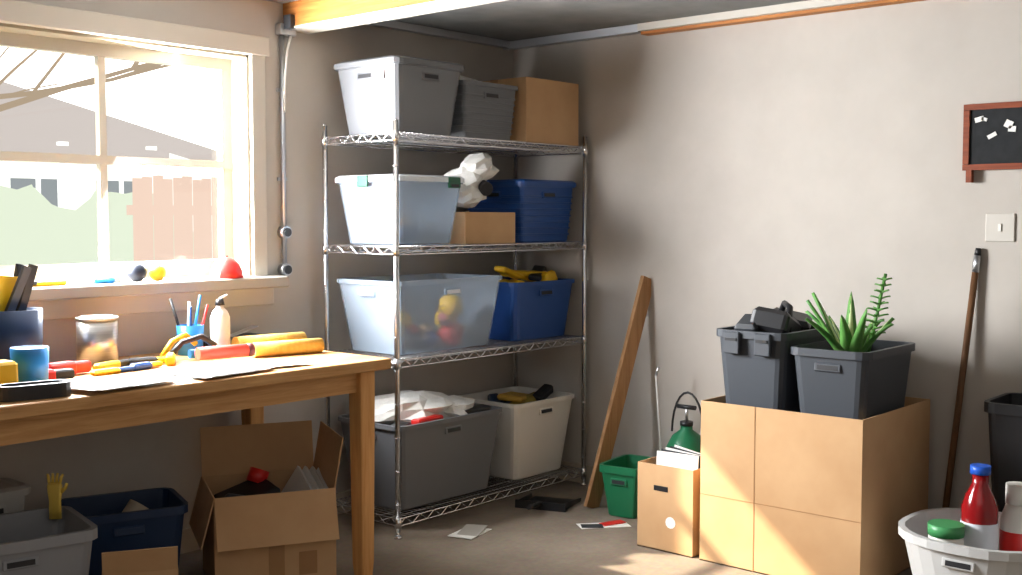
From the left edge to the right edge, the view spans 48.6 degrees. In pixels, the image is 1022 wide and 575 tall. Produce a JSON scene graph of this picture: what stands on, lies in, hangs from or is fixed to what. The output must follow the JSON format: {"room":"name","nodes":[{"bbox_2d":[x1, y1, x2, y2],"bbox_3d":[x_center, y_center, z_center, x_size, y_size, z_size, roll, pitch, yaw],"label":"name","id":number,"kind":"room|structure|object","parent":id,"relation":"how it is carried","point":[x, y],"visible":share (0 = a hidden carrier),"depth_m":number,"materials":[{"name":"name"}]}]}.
{"room":"garage","nodes":[
{"label":"garage","id":0,"kind":"room"},
{"bbox_2d":[0,0,512,528],"bbox_3d":[-2.192,-0.020,4.051,0.250,2.390,6.900,3,5,41],"label":"wall","id":1,"kind":"structure","parent":0,"point":[167,454],"depth_m":5.28,"materials":[{"name":"paint"}]},
{"bbox_2d":[0,0,289,319],"bbox_3d":[-1.590,-0.487,4.566,0.260,1.190,1.520,3,5,41],"label":"window","id":2,"kind":"structure","parent":1,"relation":"in","point":[240,79],"depth_m":4.73,"materials":[{"name":"beige paint"}]},
{"bbox_2d":[33,279,66,286],"bbox_3d":[-1.779,-0.018,4.287,0.037,0.027,0.200,3,4,37],"label":"utility knife","id":3,"kind":"object","parent":2,"relation":"on","point":[51,282],"visible":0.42,"depth_m":4.30,"materials":[{"name":"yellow plastic"}]},
{"bbox_2d":[90,275,120,283],"bbox_3d":[-1.604,-0.032,4.486,0.040,0.031,0.120,3,5,41],"label":"tape measure","id":4,"kind":"object","parent":2,"relation":"on","point":[110,278],"visible":1,"depth_m":4.47,"materials":[{"name":"blue plastic"}]},
{"bbox_2d":[126,262,146,281],"bbox_3d":[-1.515,-0.063,4.586,0.080,0.080,0.080,3,5,41],"label":"ball","id":5,"kind":"object","parent":2,"relation":"on","point":[136,271],"visible":1,"depth_m":4.56,"materials":[{"name":"black rubber"}]},
{"bbox_2d":[148,264,165,280],"bbox_3d":[-1.452,-0.061,4.650,0.070,0.070,0.070,3,5,41],"label":"ball","id":6,"kind":"object","parent":2,"relation":"on","point":[157,272],"visible":1,"depth_m":4.63,"materials":[{"name":"yellow plastic"}]},
{"bbox_2d":[198,256,242,278],"bbox_3d":[-1.256,-0.089,4.894,0.195,0.096,0.140,-2,4,-30],"label":"baseball cap","id":7,"kind":"object","parent":2,"relation":"on","point":[226,267],"visible":1,"depth_m":4.86,"materials":[{"name":"red fabric"}]},
{"bbox_2d":[180,490,350,553],"bbox_3d":[-2.092,1.129,4.032,0.016,0.100,6.400,3,5,41],"label":"baseboard","id":8,"kind":"structure","parent":1,"relation":"attached to","point":[189,543],"depth_m":4.85,"materials":[{"name":"beige paint"}]},
{"bbox_2d":[275,23,295,275],"bbox_3d":[-1.014,-0.620,5.136,0.046,1.133,0.093,3,5,41],"label":"conduit","id":9,"kind":"object","parent":1,"relation":"attached to","point":[284,232],"visible":0.92,"depth_m":5.12,"materials":[{"name":"silver metal"}]},
{"bbox_2d":[265,0,806,40],"bbox_3d":[0.296,-1.140,1.963,7.150,0.100,7.150,3,5,41],"label":"ceiling","id":10,"kind":"structure","parent":0,"point":[508,20],"depth_m":5.38,"materials":[{"name":"white paint"}]},
{"bbox_2d":[283,0,505,33],"bbox_3d":[1.340,-1.100,3.120,6.200,0.120,0.170,3,5,41],"label":"ceiling beam","id":11,"kind":"structure","parent":10,"relation":"attached to","point":[302,16],"depth_m":4.84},
{"bbox_2d":[178,475,911,574],"bbox_3d":[0.296,1.345,2.114,7.150,0.100,7.150,3,5,41],"label":"floor","id":12,"kind":"structure","parent":0,"point":[520,541],"depth_m":4.90,"materials":[{"name":"concrete"}]},
{"bbox_2d":[0,478,30,513],"bbox_3d":[-1.894,0.944,4.047,0.210,0.466,0.310,3,5,41],"label":"storage tote","id":13,"kind":"object","parent":12,"relation":"on","point":[13,492],"visible":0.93,"depth_m":4.04,"materials":[{"name":"grey plastic"}]},
{"bbox_2d":[0,506,97,574],"bbox_3d":[-1.670,0.995,3.760,0.500,0.400,0.400,-3,4,-37],"label":"storage bin","id":14,"kind":"object","parent":12,"relation":"on","point":[31,543],"visible":0.95,"depth_m":3.71,"materials":[{"name":"grey plastic"}]},
{"bbox_2d":[46,473,67,518],"bbox_3d":[-1.588,0.729,3.963,0.076,0.161,0.022,0,3,0],"label":"glove","id":15,"kind":"object","parent":14,"relation":"in","point":[55,490],"visible":1,"depth_m":3.96,"materials":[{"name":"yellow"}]},
{"bbox_2d":[61,487,187,574],"bbox_3d":[-1.461,0.984,4.255,0.440,0.361,0.340,-2,4,-29],"label":"storage bin","id":16,"kind":"object","parent":12,"relation":"on","point":[154,517],"visible":0.6,"depth_m":4.17,"materials":[{"name":"blue plastic"}]},
{"bbox_2d":[102,546,178,574],"bbox_3d":[-1.243,1.020,3.803,0.240,0.344,0.210,-1,4,-19],"label":"cardboard box","id":17,"kind":"object","parent":12,"relation":"on","point":[162,560],"visible":1,"depth_m":3.71,"materials":[{"name":"brown cardboard"}]},
{"bbox_2d":[0,350,390,574],"bbox_3d":[-1.455,0.742,4.042,0.870,0.870,1.990,3,5,41],"label":"workbench","id":18,"kind":"object","parent":12,"relation":"on","point":[328,373],"visible":0.59,"depth_m":4.05,"materials":[{"name":"brown wood"}]},
{"bbox_2d":[0,359,17,383],"bbox_3d":[-1.632,0.284,3.577,0.090,0.100,0.120,3,5,41],"label":"block","id":19,"kind":"object","parent":18,"relation":"on","point":[8,368],"visible":0.56,"depth_m":3.57,"materials":[{"name":"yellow plastic"}]},
{"bbox_2d":[0,264,42,359],"bbox_3d":[-1.768,0.112,4.019,0.197,0.390,0.200,3,5,41],"label":"pot","id":20,"kind":"object","parent":18,"relation":"on","point":[20,324],"visible":0.8,"depth_m":3.98,"materials":[{"name":"blue plastic"}]},
{"bbox_2d":[9,345,48,381],"bbox_3d":[-1.577,0.261,3.714,0.120,0.130,0.120,3,5,41],"label":"mug","id":21,"kind":"object","parent":18,"relation":"on","point":[32,361],"visible":0.75,"depth_m":3.67,"materials":[{"name":"blue ceramic"}]},
{"bbox_2d":[0,379,71,401],"bbox_3d":[-1.470,0.317,3.490,0.220,0.045,0.090,-3,4,-39],"label":"tray","id":22,"kind":"object","parent":18,"relation":"on","point":[55,388],"visible":1,"depth_m":3.46,"materials":[{"name":"black plastic"}]},
{"bbox_2d":[75,314,118,366],"bbox_3d":[-1.565,0.199,4.286,0.156,0.185,0.156,3,5,41],"label":"jar","id":23,"kind":"object","parent":18,"relation":"on","point":[96,334],"visible":0.9,"depth_m":4.22,"materials":[{"name":"clear glass"}]},
{"bbox_2d":[49,332,216,379],"bbox_3d":[-1.409,0.249,4.141,0.165,0.102,0.860,2,4,28],"label":"tools","id":24,"kind":"object","parent":18,"relation":"on","point":[63,369],"visible":0.98,"depth_m":4.13,"materials":[{"name":"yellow plastic"}]},
{"bbox_2d":[169,295,208,355],"bbox_3d":[-1.306,0.151,4.602,0.119,0.241,0.114,1,4,15],"label":"pen cup","id":25,"kind":"object","parent":18,"relation":"on","point":[194,329],"visible":0.64,"depth_m":4.56,"materials":[{"name":"blue plastic"}]},
{"bbox_2d":[71,358,309,390],"bbox_3d":[-1.121,0.301,3.978,0.293,0.018,0.992,2,4,35],"label":"paper sheets","id":26,"kind":"object","parent":18,"relation":"on","point":[222,369],"visible":0.94,"depth_m":3.91,"materials":[{"name":"white paper"}]},
{"bbox_2d":[188,349,194,358],"bbox_3d":[-1.157,0.255,4.497,0.250,0.044,0.044,-3,4,-39],"label":"brush","id":27,"kind":"object","parent":18,"relation":"on","point":[191,353],"visible":0.11,"depth_m":4.41,"materials":[{"name":"blue plastic"}]},
{"bbox_2d":[210,294,229,345],"bbox_3d":[-1.183,0.150,4.606,0.078,0.244,0.080,3,5,41],"label":"glue bottle","id":28,"kind":"object","parent":18,"relation":"on","point":[219,318],"visible":0.79,"depth_m":4.58,"materials":[{"name":"white plastic"}]},
{"bbox_2d":[195,343,255,360],"bbox_3d":[-1.082,0.244,4.294,0.225,0.051,0.052,-3,5,-41],"label":"roll","id":29,"kind":"object","parent":18,"relation":"on","point":[248,349],"visible":1,"depth_m":4.27,"materials":[{"name":"red"}]},
{"bbox_2d":[203,325,263,346],"bbox_3d":[-1.174,0.217,4.875,0.161,0.077,0.311,3,4,36],"label":"tray","id":30,"kind":"object","parent":18,"relation":"on","point":[240,332],"visible":0.19,"depth_m":4.91,"materials":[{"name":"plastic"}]},
{"bbox_2d":[231,332,306,344],"bbox_3d":[-1.006,0.229,4.729,0.320,0.068,0.070,-3,5,-43],"label":"roll","id":31,"kind":"object","parent":18,"relation":"on","point":[292,335],"visible":0.43,"depth_m":4.70,"materials":[{"name":"yellow paper"}]},
{"bbox_2d":[252,338,323,356],"bbox_3d":[-0.904,0.243,4.588,0.302,0.058,0.060,-3,4,-37],"label":"roll","id":32,"kind":"object","parent":18,"relation":"on","point":[312,345],"visible":0.93,"depth_m":4.57,"materials":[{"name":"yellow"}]},
{"bbox_2d":[189,420,343,574],"bbox_3d":[-0.969,0.865,4.475,0.545,0.574,0.501,-1,4,-22],"label":"cardboard box","id":33,"kind":"object","parent":12,"relation":"on","point":[263,505],"visible":1,"depth_m":4.38,"materials":[{"name":"brown cardboard"}]},
{"bbox_2d":[321,118,587,539],"bbox_3d":[-0.237,0.151,5.648,0.518,1.856,1.386,3,5,41],"label":"wire shelving unit","id":34,"kind":"object","parent":12,"relation":"on","point":[397,137],"visible":0.7,"depth_m":5.35,"materials":[{"name":"silver metal"}]},
{"bbox_2d":[334,55,463,135],"bbox_3d":[-0.518,-0.870,5.266,0.450,0.336,0.460,3,5,41],"label":"storage tote","id":35,"kind":"object","parent":34,"relation":"on","point":[421,93],"visible":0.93,"depth_m":5.11,"materials":[{"name":"grey plastic"}]},
{"bbox_2d":[335,174,464,243],"bbox_3d":[-0.514,-0.361,5.294,0.459,0.316,0.474,3,5,41],"label":"storage tote","id":36,"kind":"object","parent":34,"relation":"on","point":[383,232],"visible":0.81,"depth_m":5.20,"materials":[{"name":"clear plastic"}]},
{"bbox_2d":[360,284,477,346],"bbox_3d":[-0.429,0.120,5.428,0.450,0.340,0.720,3,5,41],"label":"storage tote","id":37,"kind":"object","parent":34,"relation":"on","point":[450,333],"visible":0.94,"depth_m":5.41,"materials":[{"name":"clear plastic"}]},
{"bbox_2d":[338,390,501,509],"bbox_3d":[-0.443,0.748,5.450,0.450,0.504,0.763,3,5,41],"label":"storage tote","id":38,"kind":"object","parent":34,"relation":"on","point":[447,442],"visible":0.81,"depth_m":5.29,"materials":[{"name":"grey plastic"}]},
{"bbox_2d":[418,212,514,243],"bbox_3d":[-0.218,-0.297,5.597,0.320,0.152,0.360,3,5,41],"label":"cardboard box","id":39,"kind":"object","parent":34,"relation":"on","point":[434,227],"visible":1,"depth_m":5.47,"materials":[{"name":"brown cardboard"}]},
{"bbox_2d":[443,152,498,207],"bbox_3d":[-0.222,-0.526,5.562,0.247,0.272,0.305,3,5,41],"label":"plastic bags","id":40,"kind":"object","parent":39,"relation":"on","point":[476,169],"visible":0.93,"depth_m":5.51,"materials":[{"name":"white plastic"}]},
{"bbox_2d":[450,75,517,139],"bbox_3d":[-0.234,-0.904,5.588,0.400,0.365,0.400,3,5,41],"label":"plastic crate","id":41,"kind":"object","parent":34,"relation":"on","point":[481,109],"visible":0.59,"depth_m":5.43,"materials":[{"name":"grey plastic"}]},
{"bbox_2d":[458,384,573,479],"bbox_3d":[0.026,0.744,5.985,0.440,0.446,0.500,3,5,41],"label":"storage tote","id":42,"kind":"object","parent":34,"relation":"on","point":[533,422],"visible":0.7,"depth_m":5.83,"materials":[{"name":"white plastic"}]},
{"bbox_2d":[459,265,574,340],"bbox_3d":[0.040,0.068,5.960,0.420,0.380,0.522,3,5,41],"label":"storage bin","id":43,"kind":"object","parent":34,"relation":"on","point":[522,305],"visible":1,"depth_m":5.80,"materials":[{"name":"blue plastic"}]},
{"bbox_2d":[468,179,575,241],"bbox_3d":[0.046,-0.400,5.939,0.430,0.316,0.450,3,5,41],"label":"plastic crate","id":44,"kind":"object","parent":34,"relation":"on","point":[541,208],"visible":0.77,"depth_m":5.77,"materials":[{"name":"blue plastic"}]},
{"bbox_2d":[482,77,578,145],"bbox_3d":[0.053,-0.902,5.909,0.430,0.322,0.423,3,5,41],"label":"cardboard box","id":45,"kind":"object","parent":34,"relation":"on","point":[546,111],"visible":0.69,"depth_m":5.72,"materials":[{"name":"brown cardboard"}]},
{"bbox_2d":[448,524,491,538],"bbox_3d":[-0.184,1.106,5.131,0.130,0.015,0.208,2,4,26],"label":"paper scrap","id":46,"kind":"object","parent":12,"relation":"on","point":[469,531],"visible":1,"depth_m":5.12,"materials":[{"name":"white paper"}]},
{"bbox_2d":[515,493,580,511],"bbox_3d":[0.156,1.060,5.575,0.268,0.074,0.402,1,4,21],"label":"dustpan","id":47,"kind":"object","parent":12,"relation":"on","point":[537,502],"visible":1,"depth_m":5.57,"materials":[{"name":"black plastic"}]},
{"bbox_2d":[577,520,630,528],"bbox_3d":[0.428,1.102,5.259,0.240,0.008,0.111,-1,4,-14],"label":"paper scrap","id":48,"kind":"object","parent":12,"relation":"on","point":[616,523],"visible":1,"depth_m":5.25,"materials":[{"name":"white"}]},
{"bbox_2d":[584,275,650,507],"bbox_3d":[0.545,0.518,5.668,0.473,1.148,0.022,-3,5,-40],"label":"wooden plank","id":49,"kind":"object","parent":12,"relation":"on","point":[643,295],"visible":1,"depth_m":5.66,"materials":[{"name":"brown wood"}]},
{"bbox_2d":[599,454,651,518],"bbox_3d":[0.585,0.966,5.482,0.220,0.250,0.300,2,4,33],"label":"storage bin","id":50,"kind":"object","parent":12,"relation":"on","point":[620,473],"visible":0.69,"depth_m":5.38,"materials":[{"name":"green plastic"}]},
{"bbox_2d":[637,445,700,557],"bbox_3d":[0.737,0.911,4.923,0.280,0.426,0.252,3,5,41],"label":"cardboard box","id":51,"kind":"object","parent":12,"relation":"on","point":[668,507],"visible":0.82,"depth_m":4.83,"materials":[{"name":"brown cardboard"}]},
{"bbox_2d":[655,367,700,452],"bbox_3d":[0.845,0.738,5.497,0.230,0.703,0.211,-1,4,-23],"label":"sprayer","id":52,"kind":"object","parent":12,"relation":"on","point":[686,437],"visible":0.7,"depth_m":5.47,"materials":[{"name":"green plastic"}]},
{"bbox_2d":[699,395,929,574],"bbox_3d":[1.267,0.801,4.724,0.700,0.670,0.661,3,5,41],"label":"cardboard box","id":53,"kind":"object","parent":12,"relation":"on","point":[782,492],"visible":0.87,"depth_m":4.46,"materials":[{"name":"brown cardboard"}]},
{"bbox_2d":[717,300,836,411],"bbox_3d":[1.120,0.336,4.786,0.335,0.563,0.520,3,5,41],"label":"storage bin","id":54,"kind":"object","parent":53,"relation":"on","point":[759,366],"visible":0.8,"depth_m":4.62,"materials":[{"name":"grey plastic"}]},
{"bbox_2d":[791,339,914,419],"bbox_3d":[1.382,0.430,4.575,0.335,0.400,0.500,3,5,41],"label":"storage bin","id":55,"kind":"object","parent":53,"relation":"on","point":[831,382],"visible":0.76,"depth_m":4.42,"materials":[{"name":"grey plastic"}]},
{"bbox_2d":[805,273,893,351],"bbox_3d":[1.348,0.284,4.537,0.358,0.681,0.368,1,4,11],"label":"potted plant","id":56,"kind":"object","parent":55,"relation":"in","point":[851,337],"visible":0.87,"depth_m":4.51,"materials":[{"name":"green plant"}]},
{"bbox_2d":[898,508,1021,574],"bbox_3d":[1.685,1.018,4.038,0.560,0.320,0.560,3,5,41],"label":"bucket","id":57,"kind":"object","parent":12,"relation":"on","point":[927,556],"visible":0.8,"depth_m":3.88,"materials":[{"name":"grey plastic"}]},
{"bbox_2d":[927,519,964,544],"bbox_3d":[1.538,0.934,4.009,0.124,0.200,0.122,3,5,41],"label":"jar","id":58,"kind":"object","parent":57,"relation":"in","point":[945,530],"visible":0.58,"depth_m":3.96,"materials":[{"name":"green plastic"}]},
{"bbox_2d":[960,463,998,549],"bbox_3d":[1.670,0.832,4.040,0.123,0.400,0.126,3,5,41],"label":"juice bottle","id":59,"kind":"object","parent":57,"relation":"in","point":[979,508],"visible":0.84,"depth_m":4.00,"materials":[{"name":"red plastic"}]},
{"bbox_2d":[999,481,1021,550],"bbox_3d":[1.811,0.866,4.051,0.115,0.330,0.118,3,5,41],"label":"detergent bottle","id":60,"kind":"object","parent":57,"relation":"in","point":[1010,531],"visible":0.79,"depth_m":4.01,"materials":[{"name":"white plastic"}]},
{"bbox_2d":[942,248,980,507],"bbox_3d":[1.862,0.486,4.715,0.151,1.302,0.028,0,4,8],"label":"handle","id":61,"kind":"object","parent":12,"relation":"on","point":[977,255],"visible":0.88,"depth_m":4.70,"materials":[{"name":"brown wood"}]},
{"bbox_2d":[984,393,1021,511],"bbox_3d":[2.045,0.797,4.375,0.360,0.720,0.340,3,5,41],"label":"trash can","id":62,"kind":"object","parent":12,"relation":"on","point":[1004,411],"visible":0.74,"depth_m":4.32,"materials":[{"name":"black plastic"}]},
{"bbox_2d":[513,0,1021,508],"bbox_3d":[2.500,-0.038,4.357,6.400,2.390,0.250,3,5,41],"label":"wall","id":63,"kind":"structure","parent":0,"point":[736,170],"depth_m":5.24,"materials":[{"name":"paint"}]},
{"bbox_2d":[365,20,640,50],"bbox_3d":[-0.132,-1.281,5.439,0.920,0.040,1.415,3,5,41],"label":"ceiling track","id":64,"kind":"object","parent":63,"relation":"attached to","point":[390,24],"depth_m":5.87,"materials":[{"name":"grey metal"}]},
{"bbox_2d":[542,460,592,483],"bbox_3d":[2.412,1.111,4.327,6.400,0.100,0.016,3,5,41],"label":"baseboard","id":65,"kind":"structure","parent":63,"relation":"attached to","point":[589,468],"depth_m":6.13,"materials":[{"name":"beige paint"}]},
{"bbox_2d":[637,0,925,35],"bbox_3d":[2.689,-1.182,3.896,5.400,0.050,0.090,3,5,41],"label":"trim","id":66,"kind":"structure","parent":63,"relation":"attached to","point":[809,7],"depth_m":5.21,"materials":[{"name":"brown wood"}]},
{"bbox_2d":[962,101,1021,182],"bbox_3d":[2.102,-0.582,4.478,0.620,0.320,0.034,3,5,41],"label":"chalkboard","id":67,"kind":"object","parent":63,"relation":"attached to","point":[992,132],"visible":1,"depth_m":4.61,"materials":[{"name":"stone"}]},
{"bbox_2d":[985,213,1014,241],"bbox_3d":[1.992,-0.244,4.616,0.115,0.115,0.013,3,5,41],"label":"light switch","id":68,"kind":"object","parent":63,"relation":"attached to","point":[1000,227],"visible":1,"depth_m":4.61,"materials":[{"name":"beige plastic"}]},
{"label":"outside","id":69,"kind":"structure","parent":0,"visible":0},
{"bbox_2d":[0,47,218,265],"bbox_3d":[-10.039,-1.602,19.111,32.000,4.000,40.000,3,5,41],"label":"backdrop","id":70,"kind":"structure","parent":69,"point":[49,211],"depth_m":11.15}
]}

